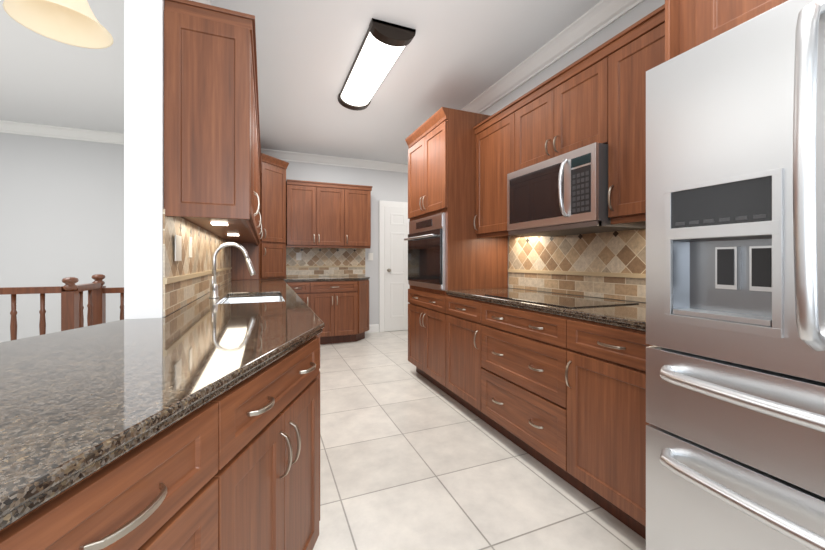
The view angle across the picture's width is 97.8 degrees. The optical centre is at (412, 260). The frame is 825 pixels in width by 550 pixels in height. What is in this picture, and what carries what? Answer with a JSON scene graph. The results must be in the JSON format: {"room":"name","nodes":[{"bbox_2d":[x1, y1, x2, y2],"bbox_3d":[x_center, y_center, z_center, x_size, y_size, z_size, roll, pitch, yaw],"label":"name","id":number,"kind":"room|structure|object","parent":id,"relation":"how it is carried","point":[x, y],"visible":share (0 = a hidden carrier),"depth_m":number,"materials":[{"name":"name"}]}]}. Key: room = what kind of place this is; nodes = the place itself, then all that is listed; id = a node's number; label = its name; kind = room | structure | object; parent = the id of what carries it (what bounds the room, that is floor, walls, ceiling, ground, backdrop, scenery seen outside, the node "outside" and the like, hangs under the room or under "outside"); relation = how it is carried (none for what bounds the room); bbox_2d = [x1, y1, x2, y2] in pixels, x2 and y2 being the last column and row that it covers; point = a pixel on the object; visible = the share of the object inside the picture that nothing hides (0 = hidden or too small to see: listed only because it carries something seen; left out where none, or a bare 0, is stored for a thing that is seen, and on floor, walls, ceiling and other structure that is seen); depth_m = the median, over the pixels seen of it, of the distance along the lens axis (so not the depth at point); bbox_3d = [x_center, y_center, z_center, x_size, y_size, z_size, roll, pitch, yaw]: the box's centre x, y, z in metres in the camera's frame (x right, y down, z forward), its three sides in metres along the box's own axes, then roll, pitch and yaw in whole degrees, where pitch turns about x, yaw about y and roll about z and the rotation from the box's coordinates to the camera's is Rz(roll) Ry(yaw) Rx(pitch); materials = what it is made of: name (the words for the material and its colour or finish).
{"room":"kitchen","nodes":[
{"label":"kitchen","id":0,"kind":"room"},
{"bbox_2d":[124,0,230,319],"bbox_3d":[-1.827,-0.220,3.245,0.130,2.740,3.810,0,0,-22],"label":"wall","id":1,"kind":"structure","parent":0,"point":[143,141],"depth_m":1.48,"materials":[{"name":"white paint"}]},
{"bbox_2d":[175,235,181,260],"bbox_3d":[-1.105,-0.060,1.698,0.004,0.120,0.120,0,0,-22],"label":"switch plate","id":2,"kind":"object","parent":1,"relation":"attached to","point":[178,247],"depth_m":1.69,"materials":[{"name":"white plastic"}]},
{"bbox_2d":[189,236,191,256],"bbox_3d":[-1.243,-0.077,2.017,0.004,0.115,0.075,0,0,-22],"label":"switch plate","id":3,"kind":"object","parent":1,"relation":"attached to","point":[190,238],"depth_m":2.00,"materials":[{"name":"white plastic"}]},
{"bbox_2d":[163,209,231,316],"bbox_3d":[-1.633,0.007,2.965,0.016,0.453,3.135,0,0,-22],"label":"backsplash","id":4,"kind":"structure","parent":1,"relation":"attached to","point":[186,279],"depth_m":1.98,"materials":[{"name":"tile"}]},
{"bbox_2d":[191,0,210,4],"bbox_3d":[-1.709,-1.531,3.246,0.088,0.118,3.898,0,0,-22],"label":"crown molding","id":5,"kind":"structure","parent":1,"relation":"attached to","point":[208,2],"depth_m":2.16,"materials":[{"name":"white"}]},
{"bbox_2d":[164,0,255,231],"bbox_3d":[-1.045,-0.672,1.949,0.333,0.905,0.798,0,0,-22],"label":"upper cabinet","id":6,"kind":"object","parent":1,"relation":"attached to","point":[212,161],"depth_m":1.59,"materials":[{"name":"brown wood"}]},
{"bbox_2d":[203,100,259,235],"bbox_3d":[-1.342,-0.672,2.678,0.333,0.905,0.777,0,0,-22],"label":"upper cabinet","id":7,"kind":"object","parent":1,"relation":"attached to","point":[216,231],"depth_m":2.78,"materials":[{"name":"brown wood"}]},
{"bbox_2d":[218,236,259,239],"bbox_3d":[-1.636,-0.672,3.398,0.333,0.905,0.778,0,0,-22],"label":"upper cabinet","id":8,"kind":"object","parent":1,"relation":"attached to","point":[223,237],"depth_m":3.37,"materials":[{"name":"brown wood"}]},
{"bbox_2d":[226,240,259,243],"bbox_3d":[-1.930,-0.672,4.118,0.333,0.905,0.777,0,0,-22],"label":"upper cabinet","id":9,"kind":"object","parent":1,"relation":"attached to","point":[234,241],"depth_m":4.06,"materials":[{"name":"brown wood"}]},
{"bbox_2d":[0,132,407,342],"bbox_3d":[-2.607,-0.220,5.065,7.300,2.740,0.150,0,0,-22],"label":"wall","id":10,"kind":"structure","parent":0,"point":[61,209],"depth_m":4.35,"materials":[{"name":"grey paint"}]},
{"bbox_2d":[0,120,123,144],"bbox_3d":[-4.247,-1.531,4.268,3.360,0.118,0.088,0,0,-22],"label":"crown molding","id":11,"kind":"structure","parent":10,"relation":"attached to","point":[12,127],"depth_m":4.29,"materials":[{"name":"white wood"}]},
{"bbox_2d":[296,253,300,259],"bbox_3d":[-1.688,-0.068,5.348,0.075,0.115,0.004,0,0,-22],"label":"switch plate","id":12,"kind":"object","parent":10,"relation":"attached to","point":[298,255],"depth_m":5.34,"materials":[{"name":"white plastic"}]},
{"bbox_2d":[286,246,364,276],"bbox_3d":[-1.307,0.007,5.506,1.200,0.453,0.016,0,0,-22],"label":"backsplash","id":13,"kind":"structure","parent":10,"relation":"attached to","point":[312,262],"depth_m":5.50,"materials":[{"name":"tile"}]},
{"bbox_2d":[286,179,372,247],"bbox_3d":[-1.229,-0.657,5.341,1.220,0.935,0.370,0,0,-22],"label":"upper cabinet","id":14,"kind":"object","parent":10,"relation":"attached to","point":[326,215],"visible":0.92,"depth_m":5.19,"materials":[{"name":"brown wood"}]},
{"bbox_2d":[261,148,407,172],"bbox_3d":[-0.854,-1.531,5.652,3.310,0.118,0.088,0,0,-22],"label":"crown molding","id":15,"kind":"structure","parent":10,"relation":"attached to","point":[282,155],"depth_m":5.51,"materials":[{"name":"white"}]},
{"bbox_2d":[368,253,372,259],"bbox_3d":[-0.670,-0.070,5.771,0.080,0.120,0.005,0,0,-22],"label":"switch plate","id":16,"kind":"object","parent":10,"relation":"attached to","point":[370,255],"depth_m":5.77,"materials":[{"name":"white plastic"}]},
{"bbox_2d":[365,324,378,332],"bbox_3d":[-3.180,1.085,4.743,5.695,0.130,0.014,0,0,-22],"label":"baseboard","id":17,"kind":"structure","parent":10,"relation":"attached to","point":[373,328],"depth_m":5.78,"materials":[{"name":"white wood"}]},
{"bbox_2d":[379,201,409,331],"bbox_3d":[-0.082,0.087,5.998,0.980,2.125,0.030,0,0,-22],"label":"door","id":18,"kind":"structure","parent":10,"relation":"in","point":[394,285],"depth_m":5.89,"materials":[{"name":"white wood"}]},
{"bbox_2d":[0,0,600,163],"bbox_3d":[-1.077,-1.620,1.316,7.300,0.060,8.250,0,0,-22],"label":"ceiling","id":19,"kind":"structure","parent":0,"point":[458,54],"depth_m":2.94,"materials":[{"name":"white paint"}]},
{"bbox_2d":[2,0,112,48],"bbox_3d":[-1.414,-1.270,1.454,0.319,0.639,0.319,0,0,-22],"label":"pendant lamp","id":20,"kind":"object","parent":19,"relation":"hanging from","point":[74,23],"visible":1,"depth_m":1.51,"materials":[{"name":"beige glass"}]},
{"bbox_2d":[338,18,415,110],"bbox_3d":[-0.351,-1.536,2.978,0.310,0.105,1.220,0,0,-22],"label":"flush-mount light","id":21,"kind":"object","parent":19,"relation":"attached to","point":[384,44],"visible":1,"depth_m":2.73,"materials":[{"name":"white plastic"}]},
{"bbox_2d":[313,330,645,549],"bbox_3d":[-1.077,1.180,1.316,7.300,0.060,8.250,0,0,-22],"label":"floor","id":22,"kind":"structure","parent":0,"point":[411,458],"depth_m":1.91,"materials":[{"name":"tile"}]},
{"bbox_2d":[0,274,123,340],"bbox_3d":[-3.389,0.630,2.435,3.365,1.040,0.558,0,0,-22],"label":"stair railing","id":23,"kind":"object","parent":22,"relation":"on","point":[72,306],"visible":0.4,"depth_m":2.55,"materials":[{"name":"brown wood"}]},
{"bbox_2d":[0,327,335,549],"bbox_3d":[-0.690,0.712,0.177,1.543,0.876,2.055,0,0,-22],"label":"base cabinet","id":24,"kind":"object","parent":22,"relation":"on","point":[236,467],"depth_m":0.73,"materials":[{"name":"brown wood"}]},
{"bbox_2d":[0,276,369,530],"bbox_3d":[-0.984,0.255,2.255,2.999,0.037,6.274,0,0,-22],"label":"countertop","id":25,"kind":"structure","parent":24,"relation":"on","point":[77,405],"depth_m":0.74,"materials":[{"name":"stone"}]},
{"bbox_2d":[209,242,255,297],"bbox_3d":[-1.159,0.057,2.318,0.275,0.357,0.111,0,0,-22],"label":"faucet","id":26,"kind":"object","parent":25,"relation":"on","point":[213,289],"visible":1,"depth_m":2.30,"materials":[{"name":"silver metal"}]},
{"bbox_2d":[222,296,281,303],"bbox_3d":[-1.056,0.352,2.388,0.384,0.156,0.764,0,0,-22],"label":"sink basin","id":27,"kind":"object","parent":25,"relation":"in","point":[253,299],"depth_m":2.72,"materials":[{"name":"silver metal"}]},
{"bbox_2d":[231,153,288,279],"bbox_3d":[-2.027,-0.560,4.841,0.698,1.589,0.698,0,0,-22],"label":"cabinet","id":28,"kind":"object","parent":25,"relation":"on","point":[267,255],"visible":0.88,"depth_m":4.69,"materials":[{"name":"brown wood"}]},
{"bbox_2d":[286,281,311,309],"bbox_3d":[-1.657,0.712,5.027,0.370,0.876,0.620,0,0,-22],"label":"base cabinet","id":29,"kind":"object","parent":22,"relation":"on","point":[303,290],"depth_m":4.78,"materials":[{"name":"brown wood"}]},
{"bbox_2d":[312,280,359,342],"bbox_3d":[-1.185,0.712,5.219,0.650,0.876,0.620,0,0,-22],"label":"base cabinet","id":30,"kind":"object","parent":22,"relation":"on","point":[337,303],"depth_m":4.97,"materials":[{"name":"brown wood"}]},
{"bbox_2d":[360,279,368,339],"bbox_3d":[-0.705,0.718,5.213,0.216,0.865,0.215,0,0,-22],"label":"base cabinet","id":31,"kind":"object","parent":22,"relation":"on","point":[364,284],"depth_m":5.22,"materials":[{"name":"brown wood"}]},
{"bbox_2d":[404,107,507,399],"bbox_3d":[0.359,-0.050,3.420,0.690,2.400,0.839,0,0,-22],"label":"tall cabinet","id":32,"kind":"object","parent":22,"relation":"on","point":[448,249],"visible":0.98,"depth_m":3.07,"materials":[{"name":"brown wood"}]},
{"bbox_2d":[446,295,477,415],"bbox_3d":[0.651,0.712,2.804,0.615,0.876,0.520,0,0,-22],"label":"base cabinet","id":33,"kind":"object","parent":22,"relation":"on","point":[462,317],"depth_m":2.69,"materials":[{"name":"brown wood"}]},
{"bbox_2d":[478,300,561,477],"bbox_3d":[0.891,0.712,2.216,0.615,0.876,0.750,0,0,-22],"label":"base cabinet","id":34,"kind":"object","parent":22,"relation":"on","point":[520,350],"depth_m":2.06,"materials":[{"name":"brown wood"}]},
{"bbox_2d":[562,316,653,539],"bbox_3d":[1.127,0.712,1.637,0.615,0.876,0.500,0,0,-22],"label":"base cabinet","id":35,"kind":"object","parent":22,"relation":"on","point":[563,397],"depth_m":1.56,"materials":[{"name":"brown wood"}]},
{"bbox_2d":[445,288,645,330],"bbox_3d":[0.890,0.255,2.226,0.631,0.037,1.764,0,0,-22],"label":"countertop","id":36,"kind":"structure","parent":35,"relation":"on","point":[631,316],"depth_m":1.80,"materials":[{"name":"stone"}]},
{"bbox_2d":[485,292,638,307],"bbox_3d":[0.871,0.233,2.231,0.490,0.006,0.760,0,0,-22],"label":"cooktop","id":37,"kind":"object","parent":36,"relation":"in","point":[565,301],"visible":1,"depth_m":2.10,"materials":[{"name":"black glass"}]},
{"bbox_2d":[665,0,787,61],"bbox_3d":[1.384,-0.075,0.951,0.681,2.450,0.960,0,0,-22],"label":"surround","id":38,"kind":"object","parent":22,"relation":"on","point":[690,24],"visible":0.21,"depth_m":1.19,"materials":[{"name":"brown wood"}]},
{"bbox_2d":[646,0,824,549],"bbox_3d":[1.275,0.260,0.915,0.898,1.780,0.900,0,0,-22],"label":"fridge","id":39,"kind":"object","parent":22,"relation":"on","point":[735,282],"visible":1,"depth_m":0.96,"materials":[{"name":"grey metal"}]},
{"bbox_2d":[480,0,664,302],"bbox_3d":[1.707,-0.220,1.264,0.145,2.740,6.050,0,0,-22],"label":"wall","id":40,"kind":"structure","parent":0,"point":[630,18],"depth_m":2.44,"materials":[{"name":"grey paint"}]},
{"bbox_2d":[473,102,512,235],"bbox_3d":[0.785,-0.672,2.857,0.342,0.905,0.518,0,0,-22],"label":"upper cabinet","id":41,"kind":"object","parent":40,"relation":"attached to","point":[494,135],"depth_m":2.80,"materials":[{"name":"brown wood"}]},
{"bbox_2d":[461,0,644,113],"bbox_3d":[1.621,-1.531,1.164,0.088,0.118,5.930,0,0,-22],"label":"crown molding","id":42,"kind":"structure","parent":40,"relation":"attached to","point":[595,19],"depth_m":2.59,"materials":[{"name":"white wood"}]},
{"bbox_2d":[513,43,604,171],"bbox_3d":[1.025,-0.868,2.270,0.342,0.513,0.750,0,0,-22],"label":"upper cabinet","id":43,"kind":"object","parent":40,"relation":"attached to","point":[598,94],"depth_m":2.14,"materials":[{"name":"brown wood"}]},
{"bbox_2d":[507,142,645,236],"bbox_3d":[0.961,-0.394,2.244,0.465,0.427,0.730,0,0,-22],"label":"microwave","id":44,"kind":"object","parent":43,"relation":"attached to","point":[565,194],"visible":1,"depth_m":2.04,"materials":[{"name":"grey metal"}]},
{"bbox_2d":[508,229,645,302],"bbox_3d":[1.178,0.007,2.344,0.016,0.453,1.770,0,0,-22],"label":"backsplash","id":45,"kind":"structure","parent":40,"relation":"attached to","point":[610,265],"depth_m":2.41,"materials":[{"name":"tile"}]},
{"bbox_2d":[605,4,664,223],"bbox_3d":[1.261,-0.672,1.692,0.342,0.905,0.500,0,0,-22],"label":"upper cabinet","id":46,"kind":"object","parent":40,"relation":"attached to","point":[639,48],"depth_m":1.75,"materials":[{"name":"brown wood"}]}
]}

